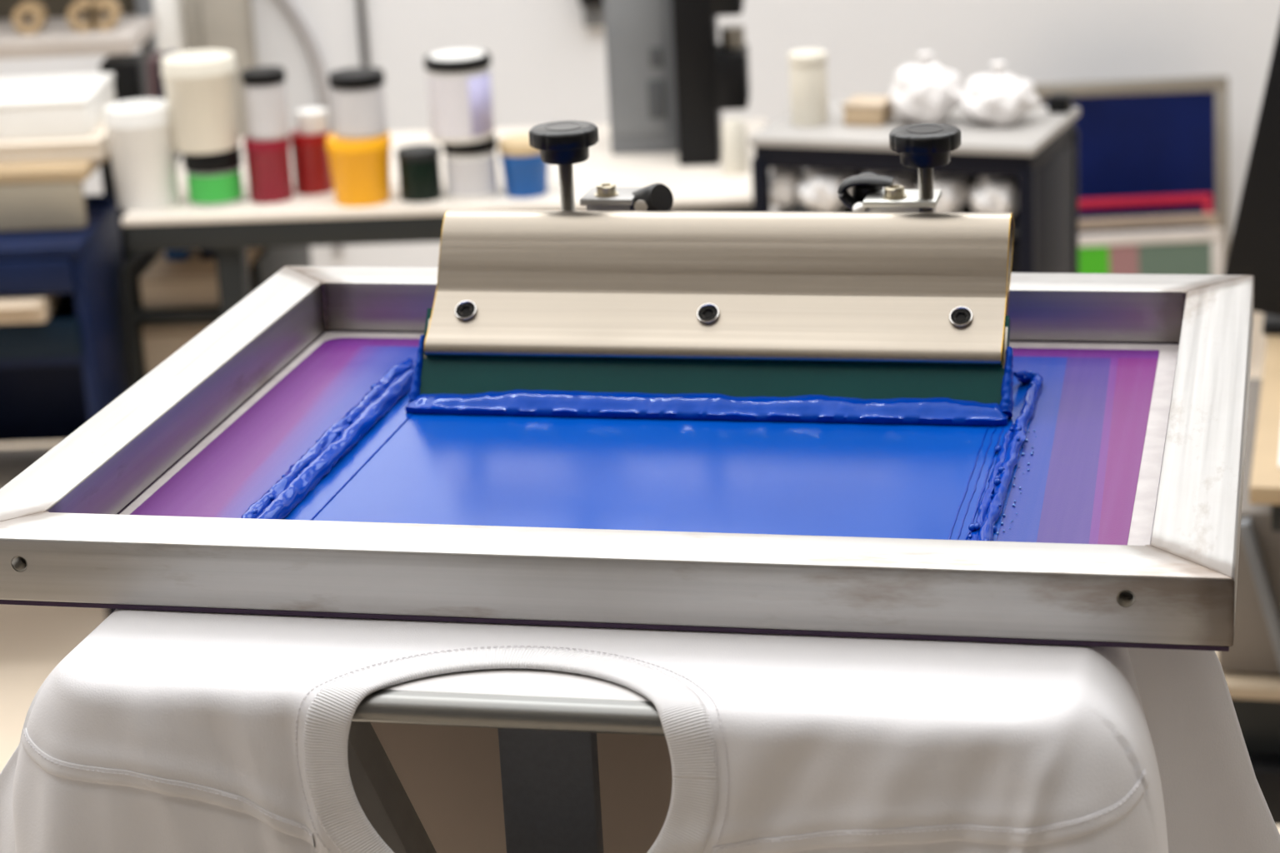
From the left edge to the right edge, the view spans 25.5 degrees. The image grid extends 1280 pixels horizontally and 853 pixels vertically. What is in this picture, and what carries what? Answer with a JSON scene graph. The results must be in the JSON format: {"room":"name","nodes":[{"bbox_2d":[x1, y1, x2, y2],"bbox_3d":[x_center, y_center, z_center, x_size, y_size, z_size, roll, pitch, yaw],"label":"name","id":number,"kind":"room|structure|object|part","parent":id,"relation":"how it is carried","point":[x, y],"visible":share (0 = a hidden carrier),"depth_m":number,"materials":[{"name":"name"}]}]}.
{"room":"print shop","nodes":[
{"label":"print shop","id":0,"kind":"room"},
{"bbox_2d":[0,0,1279,267],"bbox_3d":[-0.194,-1.785,5.516,6.600,3.300,0.100,-3,18,0],"label":"wall","id":1,"kind":"structure","parent":0,"point":[546,66],"depth_m":5.80,"materials":[{"name":"paint"}]},
{"bbox_2d":[153,0,186,54],"bbox_3d":[-0.948,-0.787,5.639,0.075,0.160,0.100,-3,18,0],"label":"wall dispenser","id":2,"kind":"object","parent":1,"relation":"attached to","point":[171,31],"visible":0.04,"depth_m":5.59,"materials":[{"name":"white plastic"}]},
{"bbox_2d":[181,0,257,137],"bbox_3d":[-0.865,-1.097,5.613,0.129,2.000,0.120,-3,18,0],"label":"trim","id":3,"kind":"structure","parent":1,"relation":"attached to","point":[227,25],"depth_m":5.66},
{"bbox_2d":[277,0,343,254],"bbox_3d":[-0.712,-0.666,5.806,0.156,0.646,0.023,-3,18,0],"label":"air hose","id":4,"kind":"object","parent":1,"relation":"attached to","point":[288,7],"visible":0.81,"depth_m":5.77,"materials":[{"name":"rubber"}]},
{"bbox_2d":[356,0,369,66],"bbox_3d":[-0.570,-0.929,5.727,0.017,0.420,0.017,-3,18,0],"label":"conduit","id":5,"kind":"object","parent":1,"relation":"attached to","point":[361,9],"visible":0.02,"depth_m":5.76,"materials":[{"name":"metal"}]},
{"bbox_2d":[579,0,604,26],"bbox_3d":[-0.097,-0.929,5.702,0.058,0.250,0.080,-3,18,0],"label":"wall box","id":6,"kind":"object","parent":1,"relation":"attached to","point":[593,12],"visible":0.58,"depth_m":5.73,"materials":[{"name":"black plastic"}]},
{"bbox_2d":[0,311,1279,834],"bbox_3d":[-0.041,1.137,2.026,6.800,0.100,8.550,-3,18,0],"label":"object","id":7,"kind":"structure","parent":0,"point":[34,640],"depth_m":4.45,"materials":[{"name":"beige concrete"}]},
{"bbox_2d":[0,194,133,617],"bbox_3d":[-0.959,0.023,4.303,0.360,0.695,0.304,-2,18,3],"label":"cabinet","id":8,"kind":"object","parent":7,"relation":"on","point":[57,373],"visible":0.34,"depth_m":4.19,"materials":[{"name":"blue paint"}]},
{"bbox_2d":[0,445,54,489],"bbox_3d":[-0.956,0.082,4.324,0.360,0.016,0.280,-2,18,3],"label":"tray","id":9,"kind":"object","parent":8,"relation":"on","point":[13,461],"depth_m":4.39,"materials":[{"name":"metal"}]},
{"bbox_2d":[0,293,69,324],"bbox_3d":[-0.980,-0.185,4.157,0.250,0.035,0.189,-2,18,3],"label":"kraft box","id":10,"kind":"object","parent":8,"relation":"on","point":[34,308],"visible":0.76,"depth_m":4.08,"materials":[{"name":"cardboard"}]},
{"bbox_3d":[-0.978,-0.212,4.089,0.325,0.050,0.020,-2,18,3],"label":"drawer","id":11,"kind":"part","parent":8,"relation":"part of","materials":[{"name":"blue paint"}]},
{"bbox_3d":[-0.973,-0.124,4.118,0.325,0.055,0.020,-2,18,3],"label":"drawer","id":12,"kind":"part","parent":8,"relation":"part of","materials":[{"name":"teal metal"}]},
{"bbox_3d":[-0.793,0.218,4.236,0.020,0.240,0.020,-2,18,3],"label":"leg","id":13,"kind":"part","parent":8,"relation":"part of","materials":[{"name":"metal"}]},
{"bbox_2d":[0,152,134,263],"bbox_3d":[-1.186,-0.082,4.531,0.820,0.775,0.560,-2,18,3],"label":"table","id":14,"kind":"object","parent":7,"relation":"on","point":[40,195],"visible":0.26,"depth_m":4.14,"materials":[{"name":"beige laminate"}]},
{"bbox_2d":[0,120,109,163],"bbox_3d":[-0.936,-0.445,4.308,0.305,0.027,0.284,-2,18,3],"label":"paper stack","id":15,"kind":"object","parent":14,"relation":"on","point":[93,147],"visible":0.41,"depth_m":4.17,"materials":[{"name":"paper"}]},
{"bbox_2d":[0,72,115,139],"bbox_3d":[-0.939,-0.483,4.287,0.254,0.057,0.205,-2,18,2],"label":"box","id":16,"kind":"object","parent":15,"relation":"on","point":[72,105],"visible":0.92,"depth_m":4.20,"materials":[{"name":"white plastic"}]},
{"bbox_3d":[-0.940,-0.505,4.279,0.254,0.010,0.205,-2,18,2],"label":"lid","id":17,"kind":"part","parent":16,"relation":"part of","materials":[{"name":"white plastic"}]},
{"bbox_3d":[-0.797,-0.082,4.502,0.040,0.755,0.040,-2,18,3],"label":"leg","id":18,"kind":"part","parent":14,"relation":"part of","materials":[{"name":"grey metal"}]},
{"bbox_2d":[99,53,148,102],"bbox_3d":[-0.816,-0.541,4.491,0.060,0.085,0.083,-3,18,0],"label":"storage box","id":19,"kind":"object","parent":14,"relation":"on","point":[129,70],"visible":0.74,"depth_m":4.45,"materials":[{"name":"black plastic"}]},
{"bbox_3d":[-0.818,-0.578,4.479,0.060,0.008,0.083,-3,18,0],"label":"lid","id":20,"kind":"part","parent":19,"relation":"part of","materials":[{"name":"black plastic"}]},
{"bbox_2d":[0,0,158,91],"bbox_3d":[-1.047,-0.424,4.872,0.448,1.200,0.220,-2,18,3],"label":"storage rack","id":21,"kind":"object","parent":7,"relation":"on","point":[137,27],"visible":0.38,"depth_m":4.74,"materials":[{"name":"grey metal"}]},
{"bbox_2d":[11,0,47,34],"bbox_3d":[-1.022,-0.685,4.745,0.052,0.052,0.040,-3,18,0],"label":"tape roll","id":22,"kind":"object","parent":21,"relation":"on","point":[20,22],"visible":1,"depth_m":4.73,"materials":[{"name":"cardboard"}]},
{"bbox_3d":[-1.060,-0.837,4.848,0.420,0.280,0.006,-2,18,3],"label":"panel","id":23,"kind":"part","parent":21,"relation":"part of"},
{"bbox_2d":[0,13,158,59],"bbox_3d":[-1.056,-0.657,4.796,0.440,0.030,0.220,-2,18,3],"label":"shelf","id":24,"kind":"object","parent":21,"relation":"attached to","point":[57,37],"depth_m":4.70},
{"bbox_2d":[66,0,101,31],"bbox_3d":[-0.930,-0.690,4.745,0.052,0.052,0.040,-3,18,0],"label":"tape roll","id":25,"kind":"object","parent":21,"relation":"on","point":[75,19],"visible":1,"depth_m":4.73,"materials":[{"name":"cardboard"}]},
{"bbox_2d":[86,0,121,30],"bbox_3d":[-0.897,-0.692,4.745,0.052,0.052,0.040,-3,18,0],"label":"tape roll","id":26,"kind":"object","parent":21,"relation":"on","point":[112,7],"visible":1,"depth_m":4.73,"materials":[{"name":"cardboard"}]},
{"bbox_2d":[120,118,766,384],"bbox_3d":[-0.278,-0.068,4.465,0.966,0.700,0.540,-2,18,4],"label":"workbench","id":27,"kind":"object","parent":7,"relation":"on","point":[286,231],"visible":0.31,"depth_m":4.15,"materials":[{"name":"beige laminate"}]},
{"bbox_2d":[103,98,179,212],"bbox_3d":[-0.733,-0.400,4.183,0.103,0.150,0.103,-3,18,0],"label":"container","id":28,"kind":"object","parent":27,"relation":"on","point":[143,157],"visible":0.93,"depth_m":4.15,"materials":[{"name":"white plastic"}]},
{"bbox_3d":[-0.749,-0.017,4.545,0.012,0.600,0.400,-2,18,4],"label":"frame","id":29,"kind":"part","parent":27,"relation":"part of","materials":[{"name":"grey metal"}]},
{"bbox_2d":[146,51,164,99],"bbox_3d":[-0.762,-0.505,4.483,0.025,0.165,0.082,-3,18,0],"label":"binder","id":30,"kind":"object","parent":27,"relation":"on","point":[153,62],"visible":0.44,"depth_m":4.43,"materials":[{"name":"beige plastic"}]},
{"bbox_2d":[160,50,181,161],"bbox_3d":[-0.740,-0.506,4.483,0.025,0.165,0.082,-3,18,0],"label":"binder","id":31,"kind":"object","parent":27,"relation":"on","point":[168,52],"visible":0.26,"depth_m":4.46,"materials":[{"name":"plastic"}]},
{"bbox_2d":[130,303,220,323],"bbox_3d":[-0.660,-0.229,4.469,0.200,0.016,0.400,-2,18,4],"label":"shelf","id":32,"kind":"object","parent":27,"relation":"attached to","point":[138,315],"depth_m":4.28,"materials":[{"name":"grey metal"}]},
{"bbox_2d":[141,320,214,374],"bbox_3d":[-0.660,-0.153,4.462,0.180,0.095,0.281,-2,18,4],"label":"carton","id":33,"kind":"object","parent":27,"relation":"on","point":[161,340],"visible":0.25,"depth_m":4.33,"materials":[{"name":"cardboard"}]},
{"bbox_2d":[139,247,263,309],"bbox_3d":[-0.667,-0.244,4.411,0.165,0.050,0.261,-2,18,4],"label":"carton","id":34,"kind":"object","parent":27,"relation":"on","point":[192,282],"visible":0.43,"depth_m":4.29,"materials":[{"name":"cardboard"}]},
{"bbox_2d":[165,250,193,260],"bbox_3d":[-0.715,-0.276,4.394,0.035,0.025,0.051,-2,18,4],"label":"box","id":35,"kind":"object","parent":34,"relation":"on","point":[182,254],"visible":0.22,"depth_m":4.37,"materials":[{"name":"blue plastic"}]},
{"bbox_2d":[199,249,215,259],"bbox_3d":[-0.665,-0.277,4.390,0.027,0.025,0.051,-2,18,4],"label":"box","id":36,"kind":"object","parent":34,"relation":"on","point":[208,253],"visible":0.16,"depth_m":4.37,"materials":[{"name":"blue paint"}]},
{"bbox_2d":[182,145,243,207],"bbox_3d":[-0.630,-0.373,4.193,0.085,0.083,0.085,-3,18,0],"label":"jar","id":37,"kind":"object","parent":27,"relation":"on","point":[214,180],"visible":0.94,"depth_m":4.16,"materials":[{"name":"plastic"}]},
{"bbox_2d":[160,50,239,154],"bbox_3d":[-0.643,-0.476,4.159,0.109,0.135,0.109,-3,18,0],"label":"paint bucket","id":38,"kind":"object","parent":37,"relation":"on","point":[200,86],"visible":1,"depth_m":4.12,"materials":[{"name":"beige plastic"}]},
{"bbox_3d":[-0.632,-0.399,4.185,0.085,0.030,0.085,-3,18,0],"label":"lid","id":39,"kind":"part","parent":37,"relation":"part of","materials":[{"name":"black plastic"}]},
{"bbox_3d":[-0.589,0.019,4.266,0.040,0.688,0.040,-2,18,4],"label":"leg","id":40,"kind":"part","parent":27,"relation":"part of","materials":[{"name":"grey metal"}]},
{"bbox_2d":[243,135,293,204],"bbox_3d":[-0.549,-0.383,4.191,0.068,0.094,0.068,-3,18,0],"label":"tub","id":41,"kind":"object","parent":27,"relation":"on","point":[268,162],"visible":0.94,"depth_m":4.17,"materials":[{"name":"plastic"}]},
{"bbox_2d":[240,65,289,140],"bbox_3d":[-0.549,-0.475,4.161,0.064,0.099,0.064,-3,18,0],"label":"jar","id":42,"kind":"object","parent":41,"relation":"on","point":[264,87],"visible":1,"depth_m":4.14,"materials":[{"name":"plastic"}]},
{"bbox_3d":[-0.552,-0.514,4.149,0.064,0.017,0.064,-3,18,0],"label":"lid","id":43,"kind":"part","parent":42,"relation":"part of","materials":[{"name":"black plastic"}]},
{"bbox_3d":[-0.549,-0.023,4.530,0.012,0.600,0.400,-2,18,4],"label":"frame","id":44,"kind":"part","parent":27,"relation":"part of","materials":[{"name":"grey metal"}]},
{"bbox_2d":[290,129,333,194],"bbox_3d":[-0.489,-0.396,4.228,0.060,0.090,0.060,-3,18,0],"label":"tub","id":45,"kind":"object","parent":27,"relation":"on","point":[312,171],"visible":0.89,"depth_m":4.21,"materials":[{"name":"red plastic"}]},
{"bbox_2d":[295,107,327,134],"bbox_3d":[-0.487,-0.454,4.209,0.048,0.032,0.048,-3,18,0],"label":"lid","id":46,"kind":"object","parent":45,"relation":"on","point":[310,121],"visible":1,"depth_m":4.19,"materials":[{"name":"plastic"}]},
{"bbox_2d":[325,130,390,207],"bbox_3d":[-0.409,-0.379,4.150,0.095,0.098,0.095,-3,18,0],"label":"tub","id":47,"kind":"object","parent":27,"relation":"on","point":[360,169],"visible":0.88,"depth_m":4.12,"materials":[{"name":"yellow plastic"}]},
{"bbox_2d":[328,66,386,140],"bbox_3d":[-0.409,-0.470,4.120,0.081,0.093,0.081,-3,18,0],"label":"jar","id":48,"kind":"object","parent":47,"relation":"on","point":[357,93],"visible":1,"depth_m":4.09,"materials":[{"name":"plastic"}]},
{"bbox_3d":[-0.411,-0.505,4.108,0.081,0.018,0.081,-3,18,0],"label":"lid","id":49,"kind":"part","parent":48,"relation":"part of","materials":[{"name":"black plastic"}]},
{"bbox_2d":[395,144,442,202],"bbox_3d":[-0.323,-0.371,4.151,0.064,0.074,0.064,-3,18,0],"label":"jar","id":50,"kind":"object","parent":27,"relation":"on","point":[419,169],"visible":1,"depth_m":4.13,"materials":[{"name":"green plastic"}]},
{"bbox_3d":[-0.324,-0.400,4.141,0.064,0.012,0.064,-3,18,0],"label":"lid","id":51,"kind":"part","parent":50,"relation":"part of","materials":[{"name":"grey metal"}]},
{"bbox_2d":[121,118,766,225],"bbox_3d":[-0.277,-0.395,4.356,0.930,0.012,0.540,-2,18,4],"label":"countertop","id":52,"kind":"structure","parent":27,"relation":"on","point":[697,185],"depth_m":4.17,"materials":[{"name":"beige laminate"}]},
{"bbox_2d":[441,134,498,201],"bbox_3d":[-0.247,-0.380,4.145,0.080,0.088,0.080,-3,18,0],"label":"jar","id":53,"kind":"object","parent":27,"relation":"on","point":[471,168],"visible":0.91,"depth_m":4.12,"materials":[{"name":"white plastic"}]},
{"bbox_2d":[424,49,494,144],"bbox_3d":[-0.261,-0.480,4.112,0.097,0.123,0.097,-3,18,0],"label":"jar","id":54,"kind":"object","parent":53,"relation":"on","point":[459,89],"visible":1,"depth_m":4.08,"materials":[{"name":"white plastic"}]},
{"bbox_3d":[-0.264,-0.529,4.096,0.097,0.016,0.097,-3,18,0],"label":"lid","id":55,"kind":"part","parent":54,"relation":"part of","materials":[{"name":"white plastic"}]},
{"bbox_3d":[-0.249,-0.413,4.134,0.080,0.018,0.080,-3,18,0],"label":"lid","id":56,"kind":"part","parent":53,"relation":"part of","materials":[{"name":"black plastic"}]},
{"bbox_2d":[497,133,548,198],"bbox_3d":[-0.168,-0.381,4.144,0.075,0.082,0.075,-3,18,0],"label":"tub","id":57,"kind":"object","parent":27,"relation":"on","point":[525,175],"visible":0.73,"depth_m":4.12,"materials":[{"name":"blue plastic"}]},
{"bbox_3d":[-0.170,-0.411,4.134,0.075,0.018,0.075,-3,18,0],"label":"lid","id":58,"kind":"part","parent":57,"relation":"part of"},
{"bbox_2d":[603,0,678,154],"bbox_3d":[0.004,-0.614,4.382,0.105,0.360,0.157,-2,18,4],"label":"panel","id":59,"kind":"object","parent":27,"relation":"on","point":[639,38],"visible":0.95,"depth_m":4.33,"materials":[{"name":"grey metal"}]},
{"bbox_2d":[647,47,665,119],"bbox_3d":[0.024,-0.524,4.330,0.026,0.110,0.004,-2,18,4],"label":"vent","id":60,"kind":"object","parent":59,"relation":"attached to","point":[656,92],"depth_m":4.33,"materials":[{"name":"metal"}]},
{"bbox_2d":[670,0,749,165],"bbox_3d":[0.107,-0.584,4.271,0.108,0.360,0.120,-2,18,4],"label":"column","id":61,"kind":"structure","parent":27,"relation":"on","point":[712,77],"depth_m":4.23,"materials":[{"name":"black plastic"}]},
{"bbox_2d":[721,118,748,174],"bbox_3d":[0.140,-0.416,4.206,0.037,0.080,0.037,-3,18,0],"label":"bottle","id":62,"kind":"object","parent":27,"relation":"on","point":[733,131],"visible":1,"depth_m":4.19,"materials":[{"name":"beige plastic"}]},
{"bbox_2d":[347,668,672,852],"bbox_3d":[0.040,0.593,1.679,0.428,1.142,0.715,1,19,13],"label":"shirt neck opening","id":63,"kind":"object","parent":7,"relation":"on","point":[503,760],"visible":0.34,"depth_m":1.35,"materials":[{"name":"metal"}]},
{"bbox_3d":[-0.018,0.645,1.502,0.046,1.098,0.012,1,19,13],"label":"post","id":64,"kind":"part","parent":63,"relation":"part of","materials":[{"name":"metal"}]},
{"bbox_2d":[0,609,1279,852],"bbox_3d":[0.031,0.203,1.613,0.776,0.368,0.659,1,19,13],"label":"t-shirt","id":65,"kind":"object","parent":63,"relation":"on","point":[160,732],"visible":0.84,"depth_m":1.31,"materials":[{"name":"white fabric"}]},
{"bbox_2d":[0,265,1254,651],"bbox_3d":[0.016,-0.003,1.599,0.638,0.036,0.522,1,19,13],"label":"screen","id":66,"kind":"object","parent":65,"relation":"on","point":[1125,531],"visible":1,"depth_m":1.42,"materials":[{"name":"metal"}]},
{"bbox_3d":[-0.276,-0.010,1.665,0.040,0.034,0.522,1,19,13],"label":"rail","id":67,"kind":"part","parent":66,"relation":"part of","materials":[{"name":"metal"}]},
{"bbox_3d":[-0.037,0.072,1.376,0.637,0.034,0.040,1,19,13],"label":"rail","id":68,"kind":"part","parent":66,"relation":"part of","materials":[{"name":"metal"}]},
{"bbox_2d":[283,366,1041,541],"bbox_3d":[0.010,0.023,1.571,0.394,0.002,0.370,1,19,13],"label":"film","id":69,"kind":"object","parent":66,"relation":"on","point":[855,480],"visible":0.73,"depth_m":1.56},
{"bbox_2d":[240,357,414,519],"bbox_3d":[-0.179,0.016,1.614,0.025,0.012,0.368,1,19,13],"label":"ridge","id":70,"kind":"object","parent":69,"relation":"on","point":[302,477],"visible":0.77,"depth_m":1.62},
{"bbox_2d":[405,335,1014,426],"bbox_3d":[0.038,-0.028,1.661,0.361,0.039,0.043,1,19,13],"label":"bead","id":71,"kind":"object","parent":69,"relation":"on","point":[518,402],"visible":1,"depth_m":1.65},
{"bbox_2d":[968,370,1043,541],"bbox_3d":[0.197,0.024,1.522,0.023,0.014,0.360,1,19,13],"label":"ridge","id":72,"kind":"object","parent":69,"relation":"on","point":[990,507],"visible":0.8,"depth_m":1.53,"materials":[{"name":"paint"}]},
{"bbox_2d":[420,120,1014,404],"bbox_3d":[0.049,-0.101,1.704,0.352,0.148,0.144,1,19,13],"label":"squeegee","id":73,"kind":"object","parent":66,"relation":"on","point":[892,296],"visible":1,"depth_m":1.68,"materials":[{"name":"beige metal"}]},
{"bbox_2d":[457,303,474,317],"bbox_3d":[-0.105,-0.070,1.711,0.011,0.008,0.008,1,19,13],"label":"screw","id":74,"kind":"object","parent":73,"relation":"attached to","point":[464,310],"depth_m":1.71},
{"bbox_3d":[-0.047,-0.174,1.739,0.042,0.021,0.043,1,19,13],"label":"adjusting knob","id":75,"kind":"part","parent":73,"relation":"part of","materials":[{"name":"plastic"}]},
{"bbox_3d":[-0.044,-0.134,1.752,0.009,0.065,0.009,1,19,13],"label":"threaded rod","id":76,"kind":"part","parent":73,"relation":"part of","materials":[{"name":"metal"}]},
{"bbox_3d":[0.003,-0.137,1.746,0.020,0.030,0.043,-15,22,-33],"label":"clamp lever","id":77,"kind":"part","parent":73,"relation":"part of","materials":[{"name":"plastic"}]},
{"bbox_2d":[700,306,716,320],"bbox_3d":[0.041,-0.067,1.677,0.011,0.008,0.008,1,19,13],"label":"socket","id":78,"kind":"object","parent":73,"relation":"attached to","point":[707,313],"depth_m":1.68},
{"bbox_3d":[0.041,-0.039,1.673,0.352,0.051,0.044,1,19,13],"label":"blade","id":79,"kind":"part","parent":73,"relation":"part of","materials":[{"name":"rubber"}]},
{"bbox_3d":[0.139,-0.140,1.730,0.034,0.031,0.034,1,19,13],"label":"clamp lever","id":80,"kind":"part","parent":73,"relation":"part of","materials":[{"name":"plastic"}]},
{"bbox_3d":[0.170,-0.167,1.691,0.042,0.021,0.043,1,19,13],"label":"adjusting knob","id":81,"kind":"part","parent":73,"relation":"part of","materials":[{"name":"plastic"}]},
{"bbox_3d":[0.172,-0.128,1.703,0.009,0.063,0.009,1,19,13],"label":"threaded rod","id":82,"kind":"part","parent":73,"relation":"part of","materials":[{"name":"metal"}]},
{"bbox_2d":[952,310,969,324],"bbox_3d":[0.186,-0.063,1.644,0.011,0.008,0.008,1,19,13],"label":"socket","id":83,"kind":"object","parent":73,"relation":"attached to","point":[959,317],"depth_m":1.64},
{"bbox_3d":[0.068,-0.079,1.821,0.637,0.034,0.040,1,19,13],"label":"rail","id":84,"kind":"part","parent":66,"relation":"part of","materials":[{"name":"metal"}]},
{"bbox_3d":[0.307,0.003,1.532,0.040,0.034,0.522,1,19,13],"label":"rail","id":85,"kind":"part","parent":66,"relation":"part of","materials":[{"name":"metal"}]},
{"bbox_2d":[748,99,1079,273],"bbox_3d":[0.403,-0.032,4.051,0.400,0.821,0.260,4,20,22],"label":"table","id":86,"kind":"object","parent":7,"relation":"on","point":[1040,150],"visible":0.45,"depth_m":3.86,"materials":[{"name":"metal"}]},
{"bbox_3d":[0.185,0.005,4.022,0.020,0.790,0.020,5,20,22],"label":"leg","id":87,"kind":"part","parent":86,"relation":"part of","materials":[{"name":"metal"}]},
{"bbox_2d":[769,168,804,211],"bbox_3d":[0.203,-0.336,3.945,0.061,0.074,0.073,5,20,22],"label":"rag","id":88,"kind":"object","parent":86,"relation":"on","point":[784,182],"visible":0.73,"depth_m":3.92,"materials":[{"name":"fabric"}]},
{"bbox_2d":[788,49,828,126],"bbox_3d":[0.234,-0.470,3.936,0.054,0.099,0.054,-3,18,0],"label":"canister","id":89,"kind":"object","parent":86,"relation":"on","point":[807,67],"visible":1,"depth_m":3.92,"materials":[{"name":"beige plastic"}]},
{"bbox_2d":[797,169,858,211],"bbox_3d":[0.261,-0.331,3.921,0.089,0.074,0.108,5,20,22],"label":"rag","id":90,"kind":"object","parent":86,"relation":"on","point":[817,189],"visible":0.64,"depth_m":3.88,"materials":[{"name":"fabric"}]},
{"bbox_2d":[841,95,893,126],"bbox_3d":[0.318,-0.438,3.934,0.058,0.030,0.063,4,20,22],"label":"box","id":91,"kind":"object","parent":86,"relation":"on","point":[859,110],"visible":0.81,"depth_m":3.91,"materials":[{"name":"cardboard"}]},
{"bbox_3d":[0.317,-0.450,3.930,0.058,0.005,0.063,5,20,22],"label":"lid","id":92,"kind":"part","parent":91,"relation":"part of","materials":[{"name":"cardboard"}]},
{"bbox_2d":[864,171,918,189],"bbox_3d":[0.338,-0.325,3.890,0.089,0.075,0.109,5,20,22],"label":"rag","id":93,"kind":"object","parent":86,"relation":"on","point":[909,181],"visible":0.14,"depth_m":3.87,"materials":[{"name":"fabric"}]},
{"bbox_2d":[778,197,1018,236],"bbox_3d":[0.388,-0.307,3.961,0.360,0.010,0.235,5,20,22],"label":"shelf","id":94,"kind":"object","parent":86,"relation":"attached to","point":[967,207],"depth_m":3.94,"materials":[{"name":"grey metal"}]},
{"bbox_3d":[0.431,-0.392,4.053,0.360,0.090,0.004,4,20,22],"label":"panel","id":95,"kind":"part","parent":86,"relation":"part of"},
{"bbox_2d":[889,51,963,123],"bbox_3d":[0.394,-0.467,3.903,0.109,0.096,0.090,4,20,22],"label":"plastic bag","id":96,"kind":"object","parent":86,"relation":"on","point":[927,92],"visible":0.98,"depth_m":3.88,"materials":[{"name":"plastic"}]},
{"bbox_2d":[915,175,973,212],"bbox_3d":[0.414,-0.320,3.860,0.081,0.075,0.099,5,20,22],"label":"rag","id":97,"kind":"object","parent":86,"relation":"on","point":[956,190],"visible":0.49,"depth_m":3.83,"materials":[{"name":"fabric"}]},
{"bbox_2d":[970,176,1018,214],"bbox_3d":[0.486,-0.314,3.831,0.081,0.075,0.100,5,20,22],"label":"rag","id":98,"kind":"object","parent":86,"relation":"on","point":[989,194],"visible":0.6,"depth_m":3.80,"materials":[{"name":"fabric"}]},
{"bbox_2d":[960,61,1040,126],"bbox_3d":[0.490,-0.456,3.877,0.114,0.083,0.095,5,20,22],"label":"plastic bag","id":99,"kind":"object","parent":86,"relation":"on","point":[1000,98],"visible":1,"depth_m":3.85,"materials":[{"name":"plastic"}]},
{"bbox_3d":[0.406,-0.005,4.065,0.350,0.600,0.200,5,20,22],"label":"drawer","id":100,"kind":"part","parent":86,"relation":"part of","materials":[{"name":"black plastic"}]},
{"bbox_3d":[0.533,0.032,3.883,0.020,0.790,0.020,4,20,22],"label":"leg","id":101,"kind":"part","parent":86,"relation":"part of","materials":[{"name":"metal"}]},
{"bbox_3d":[0.580,-0.056,3.967,0.004,0.660,0.224,4,20,22],"label":"panel","id":102,"kind":"part","parent":86,"relation":"part of","materials":[{"name":"metal"}]},
{"bbox_2d":[1047,92,1072,113],"bbox_3d":[0.584,-0.449,3.936,0.030,0.024,0.030,4,20,22],"label":"clip","id":103,"kind":"object","parent":86,"relation":"on","point":[1057,102],"visible":1,"depth_m":3.92,"materials":[{"name":"plastic"}]},
{"bbox_3d":[0.622,-0.040,4.089,0.020,0.790,0.020,5,20,22],"label":"leg","id":104,"kind":"part","parent":86,"relation":"part of","materials":[{"name":"metal"}]},
{"bbox_2d":[1033,75,1229,273],"bbox_3d":[0.986,-0.439,5.707,0.395,0.514,0.090,-2,18,3],"label":"screen","id":105,"kind":"object","parent":7,"relation":"on","point":[1160,137],"visible":0.34,"depth_m":5.67,"materials":[{"name":"metal"}]},
{"bbox_3d":[0.802,-0.432,5.715,0.027,0.461,0.028,-2,11,3],"label":"rail","id":106,"kind":"part","parent":105,"relation":"part of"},
{"bbox_3d":[0.975,-0.678,5.660,0.395,0.027,0.028,-2,11,3],"label":"rail","id":107,"kind":"part","parent":105,"relation":"part of","materials":[{"name":"metal"}]},
{"bbox_3d":[1.169,-0.446,5.698,0.027,0.461,0.028,-2,11,3],"label":"rail","id":108,"kind":"part","parent":105,"relation":"part of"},
{"bbox_2d":[1078,193,1212,219],"bbox_3d":[0.977,-0.294,5.586,0.300,0.316,0.071,-2,18,2],"label":"screen","id":109,"kind":"object","parent":7,"relation":"on","point":[1187,203],"visible":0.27,"depth_m":5.55,"materials":[{"name":"red"}]},
{"bbox_3d":[0.970,-0.442,5.560,0.300,0.016,0.028,-2,10,2],"label":"rail","id":110,"kind":"part","parent":109,"relation":"part of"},
{"bbox_3d":[1.119,-0.300,5.582,0.016,0.284,0.028,-2,10,2],"label":"rail","id":111,"kind":"part","parent":109,"relation":"part of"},
{"bbox_2d":[1078,213,1218,234],"bbox_3d":[0.974,-0.260,5.511,0.300,0.297,0.068,-2,18,2],"label":"screen","id":112,"kind":"object","parent":7,"relation":"on","point":[1198,221],"visible":0.2,"depth_m":5.47,"materials":[{"name":"beige"}]},
{"bbox_3d":[1.114,-0.266,5.508,0.020,0.257,0.028,-2,10,2],"label":"rail","id":113,"kind":"part","parent":112,"relation":"part of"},
{"bbox_2d":[1078,228,1223,274],"bbox_3d":[0.957,-0.230,5.436,0.320,0.288,0.067,-2,18,2],"label":"card","id":114,"kind":"object","parent":7,"relation":"on","point":[1200,252],"visible":0.26,"depth_m":5.41,"materials":[{"name":"paper"}]},
{"bbox_3d":[0.951,-0.360,5.413,0.320,0.022,0.028,-2,10,2],"label":"rail","id":115,"kind":"part","parent":114,"relation":"part of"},
{"bbox_3d":[1.106,-0.236,5.432,0.022,0.244,0.028,-2,10,2],"label":"rail","id":116,"kind":"part","parent":114,"relation":"part of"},
{"bbox_2d":[1215,335,1279,825],"bbox_3d":[1.031,0.334,2.944,0.840,0.750,0.570,2,19,14],"label":"side table","id":117,"kind":"object","parent":7,"relation":"on","point":[1251,667],"visible":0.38,"depth_m":2.79,"materials":[{"name":"beige laminate"}]},
{"bbox_2d":[1215,650,1279,700],"bbox_3d":[1.026,0.199,2.905,0.840,0.014,0.470,2,19,14],"label":"shelf","id":118,"kind":"object","parent":117,"relation":"attached to","point":[1246,681],"depth_m":2.79,"materials":[{"name":"wood"}]},
{"bbox_2d":[1223,20,1279,334],"bbox_3d":[0.815,-0.274,3.081,0.358,0.390,0.100,2,19,14],"label":"monitor","id":119,"kind":"object","parent":117,"relation":"on","point":[1254,248],"visible":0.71,"depth_m":3.09,"materials":[{"name":"black plastic"}]}
]}

